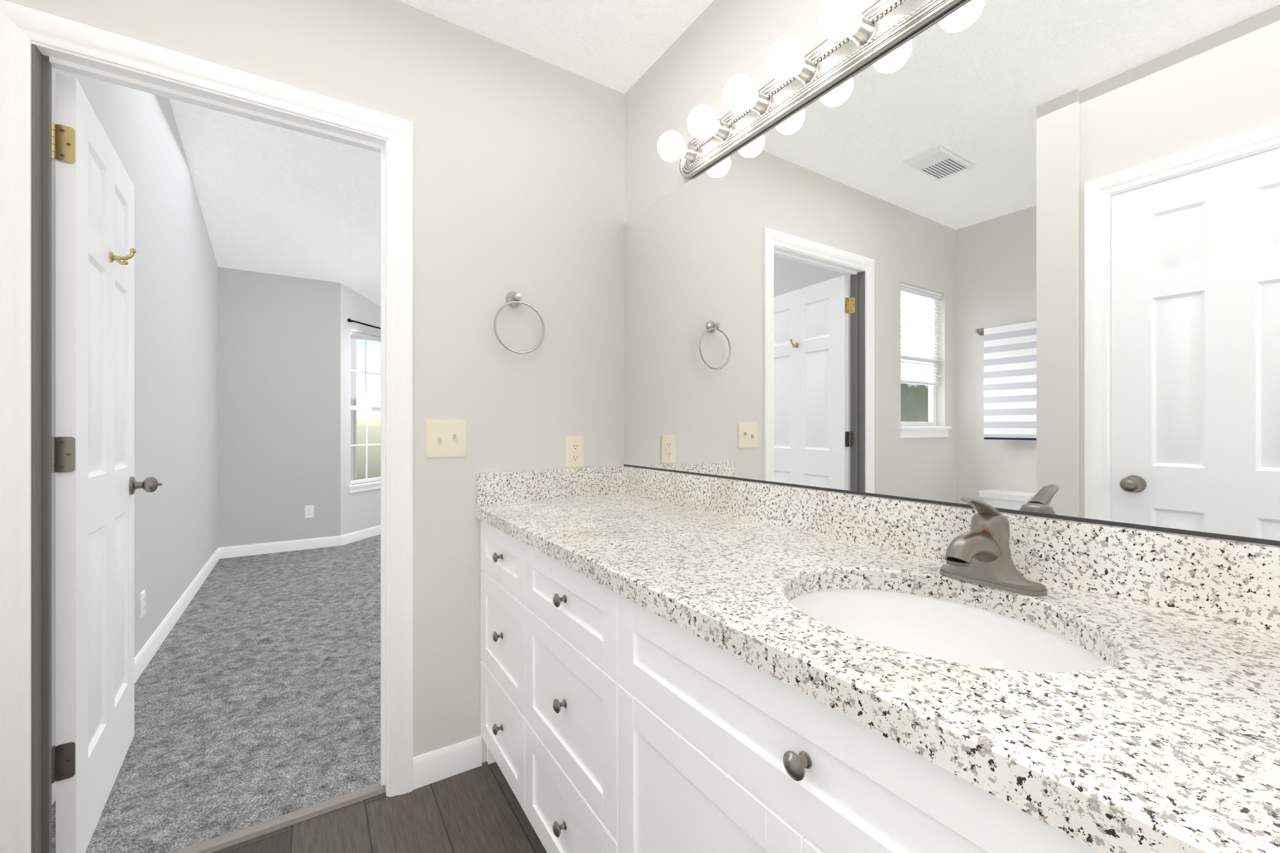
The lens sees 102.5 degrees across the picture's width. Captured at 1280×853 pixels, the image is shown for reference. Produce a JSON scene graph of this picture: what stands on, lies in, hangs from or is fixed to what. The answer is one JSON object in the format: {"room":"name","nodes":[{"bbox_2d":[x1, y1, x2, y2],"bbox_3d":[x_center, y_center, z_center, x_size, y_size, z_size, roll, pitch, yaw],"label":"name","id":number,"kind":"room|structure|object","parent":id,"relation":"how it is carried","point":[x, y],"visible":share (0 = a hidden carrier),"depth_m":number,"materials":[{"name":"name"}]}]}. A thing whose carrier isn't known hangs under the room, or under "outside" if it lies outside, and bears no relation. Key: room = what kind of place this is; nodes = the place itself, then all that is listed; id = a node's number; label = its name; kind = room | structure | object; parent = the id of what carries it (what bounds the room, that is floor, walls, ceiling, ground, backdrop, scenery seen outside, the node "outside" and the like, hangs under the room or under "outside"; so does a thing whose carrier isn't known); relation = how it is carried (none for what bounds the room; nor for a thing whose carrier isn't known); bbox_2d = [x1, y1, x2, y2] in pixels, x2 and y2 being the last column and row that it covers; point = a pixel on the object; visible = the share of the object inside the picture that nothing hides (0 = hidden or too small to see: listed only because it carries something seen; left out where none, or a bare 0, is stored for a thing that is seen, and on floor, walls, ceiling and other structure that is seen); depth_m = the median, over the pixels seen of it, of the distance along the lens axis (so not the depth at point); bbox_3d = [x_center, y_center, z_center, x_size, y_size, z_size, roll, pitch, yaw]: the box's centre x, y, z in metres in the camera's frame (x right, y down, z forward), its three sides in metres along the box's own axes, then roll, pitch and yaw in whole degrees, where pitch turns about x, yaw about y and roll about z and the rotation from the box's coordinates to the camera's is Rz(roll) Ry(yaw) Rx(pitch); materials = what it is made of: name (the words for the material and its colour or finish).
{"room":"bathroom","nodes":[
{"label":"bathroom","id":0,"kind":"room"},
{"bbox_2d":[51,68,218,745],"bbox_3d":[-2.692,-0.727,2.845,0.120,3.750,3.980,0,0,-33],"label":"wall","id":1,"kind":"structure","parent":0,"point":[175,387],"depth_m":2.82,"materials":[{"name":"grey paint"}]},
{"bbox_2d":[51,547,221,804],"bbox_3d":[-2.609,1.089,2.839,0.013,0.095,3.840,0,0,-33],"label":"baseboard","id":2,"kind":"structure","parent":1,"relation":"attached to","point":[145,655],"depth_m":2.85,"materials":[{"name":"white wood"}]},
{"bbox_2d":[140,590,145,618],"bbox_3d":[-2.346,0.833,2.426,0.008,0.118,0.072,0,0,-33],"label":"outlet","id":3,"kind":"object","parent":1,"relation":"attached to","point":[142,603],"visible":1,"depth_m":2.41,"materials":[{"name":"white plastic"}]},
{"bbox_2d":[51,534,380,852],"bbox_3d":[-1.135,1.172,4.536,4.571,0.072,5.225,0,0,-33],"label":"floor","id":4,"kind":"structure","parent":0,"point":[257,692],"depth_m":2.11,"materials":[{"name":"grey carpet"}]},
{"bbox_2d":[169,98,380,340],"bbox_3d":[-1.068,-1.796,4.433,4.571,1.468,5.470,0,0,-33],"label":"ceiling","id":5,"kind":"structure","parent":0,"point":[275,200],"depth_m":3.77,"materials":[{"name":"white paint"}]},
{"bbox_2d":[218,266,340,547],"bbox_3d":[-3.302,-0.727,4.748,0.918,3.750,0.120,0,0,-33],"label":"wall","id":6,"kind":"structure","parent":0,"point":[279,403],"depth_m":4.68,"materials":[{"name":"grey paint"}]},
{"bbox_2d":[221,535,344,558],"bbox_3d":[-3.249,1.089,4.703,0.897,0.095,0.013,0,0,-33],"label":"baseboard","id":7,"kind":"structure","parent":6,"relation":"attached to","point":[325,542],"depth_m":4.68,"materials":[{"name":"white wood"}]},
{"bbox_2d":[305,505,313,518],"bbox_3d":[-3.094,0.788,4.806,0.072,0.118,0.008,0,0,-33],"label":"outlet","id":8,"kind":"object","parent":6,"relation":"attached to","point":[309,511],"visible":1,"depth_m":4.80,"materials":[{"name":"white plastic"}]},
{"bbox_2d":[3,0,624,763],"bbox_3d":[-0.100,-0.727,2.095,5.476,3.750,0.090,0,0,-33],"label":"wall","id":9,"kind":"structure","parent":0,"point":[519,170],"depth_m":1.74,"materials":[{"name":"beige paint"}]},
{"bbox_2d":[0,0,413,852],"bbox_3d":[-1.123,0.091,1.435,0.887,2.114,0.125,0,0,-33],"label":"door frame","id":10,"kind":"structure","parent":9,"relation":"attached to","point":[21,27],"depth_m":1.19,"materials":[{"name":"white wood"}]},
{"bbox_2d":[31,41,388,852],"bbox_3d":[-1.123,0.118,1.435,0.779,2.060,0.092,0,0,-33],"label":"door jamb","id":11,"kind":"structure","parent":9,"relation":"in","point":[45,60],"depth_m":1.24,"materials":[{"name":"grey wood"}]},
{"bbox_2d":[51,71,162,852],"bbox_3d":[-1.663,0.123,1.566,0.191,2.022,0.773,0,0,-33],"label":"bedroom door","id":12,"kind":"structure","parent":11,"relation":"attached to","point":[97,485],"depth_m":1.43,"materials":[{"name":"white paint"},{"name":"brushed nickel"},{"name":"brass"}]},
{"bbox_2d":[426,419,466,458],"bbox_3d":[-0.634,0.036,1.687,0.124,0.124,0.017,0,0,-33],"label":"switch plate","id":13,"kind":"object","parent":9,"relation":"attached to","point":[445,438],"visible":1,"depth_m":1.69,"materials":[{"name":"beige plastic"}]},
{"bbox_2d":[413,735,481,789],"bbox_3d":[-1.406,1.101,1.192,2.061,0.095,0.013,0,0,-33],"label":"baseboard","id":14,"kind":"structure","parent":9,"relation":"attached to","point":[436,765],"depth_m":1.68,"materials":[{"name":"white wood"}]},
{"bbox_2d":[493,291,544,353],"bbox_3d":[-0.426,-0.367,1.800,0.184,0.223,0.052,0,0,-33],"label":"towel ring","id":15,"kind":"object","parent":9,"relation":"attached to","point":[513,299],"visible":0.92,"depth_m":1.79,"materials":[{"name":"grey metal"}]},
{"bbox_2d":[566,436,583,467],"bbox_3d":[-0.245,0.092,1.942,0.072,0.118,0.008,0,0,-33],"label":"outlet","id":16,"kind":"object","parent":9,"relation":"attached to","point":[574,451],"visible":1,"depth_m":1.94,"materials":[{"name":"beige plastic"}]},
{"bbox_2d":[340,283,380,535],"bbox_3d":[-2.762,-0.727,5.790,0.120,3.750,1.700,0,0,12],"label":"wall","id":17,"kind":"structure","parent":0,"point":[360,510],"depth_m":5.07,"materials":[{"name":"grey paint"}]},
{"bbox_2d":[344,525,380,544],"bbox_3d":[-2.708,1.089,5.793,1.211,0.095,1.172,0,0,-33],"label":"baseboard","id":18,"kind":"structure","parent":17,"relation":"attached to","point":[371,532],"depth_m":5.20,"materials":[{"name":"white wood"}]},
{"bbox_2d":[347,318,380,329],"bbox_3d":[-2.690,-1.037,5.653,0.085,0.034,1.436,0,0,12],"label":"curtain rod","id":19,"kind":"object","parent":17,"relation":"attached to","point":[349,320],"visible":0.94,"depth_m":5.11,"materials":[{"name":"black metal"}]},
{"bbox_2d":[348,331,380,493],"bbox_3d":[-2.803,-0.164,5.538,0.148,1.616,0.990,0,0,12],"label":"bedroom window","id":20,"kind":"structure","parent":17,"relation":"in","point":[365,407],"depth_m":5.40,"materials":[{"name":"white wood"}]},
{"bbox_2d":[211,761,546,852],"bbox_3d":[-0.444,1.178,0.229,2.876,0.060,2.765,0,0,-33],"label":"floor","id":21,"kind":"structure","parent":0,"point":[479,809],"depth_m":1.48,"materials":[{"name":"brown wood"}]},
{"bbox_2d":[171,782,385,852],"bbox_3d":[-1.123,1.139,1.435,0.739,0.017,0.045,0,0,-33],"label":"threshold","id":22,"kind":"object","parent":21,"relation":"on","point":[244,834],"depth_m":1.48,"materials":[{"name":"grey"}]},
{"bbox_2d":[480,520,1100,852],"bbox_3d":[0.171,0.726,1.143,0.604,0.843,1.796,0,0,-33],"label":"bathroom vanity","id":23,"kind":"object","parent":21,"relation":"on","point":[612,721],"visible":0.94,"depth_m":0.83,"materials":[{"name":"white wood"}]},
{"bbox_2d":[475,466,1279,852],"bbox_3d":[0.185,0.304,1.136,0.594,0.299,1.828,0,0,-33],"label":"countertop","id":24,"kind":"structure","parent":23,"relation":"on","point":[1115,690],"depth_m":0.71,"materials":[{"name":"white stone"}]},
{"bbox_2d":[940,497,1047,596],"bbox_3d":[0.552,0.187,0.843,0.152,0.150,0.158,0,0,-33],"label":"faucet","id":25,"kind":"object","parent":24,"relation":"on","point":[979,553],"visible":1,"depth_m":0.84,"materials":[{"name":"silver metal"}]},
{"bbox_2d":[396,0,713,93],"bbox_3d":[-0.431,-1.392,0.210,2.876,0.100,2.720,0,0,-33],"label":"ceiling","id":26,"kind":"structure","parent":0,"point":[622,46],"depth_m":1.73,"materials":[{"name":"white paint"}]},
{"bbox_2d":[623,0,1279,546],"bbox_3d":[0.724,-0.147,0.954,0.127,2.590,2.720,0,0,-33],"label":"mirror","id":27,"kind":"object","parent":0,"point":[1016,256],"depth_m":0.96,"materials":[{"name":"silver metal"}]},
{"bbox_2d":[657,0,967,178],"bbox_3d":[0.415,-0.881,1.193,0.145,0.117,1.217,0,0,-33],"label":"sconce","id":28,"kind":"object","parent":27,"relation":"attached to","point":[857,40],"visible":1,"depth_m":1.25,"materials":[{"name":"grey metal"}]},
{"label":"outside","id":29,"kind":"structure","parent":0,"visible":0},
{"bbox_2d":[350,338,356,480],"bbox_3d":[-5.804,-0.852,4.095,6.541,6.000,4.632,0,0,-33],"label":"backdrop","id":30,"kind":"structure","parent":29,"point":[353,412],"depth_m":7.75,"materials":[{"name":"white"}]}
]}

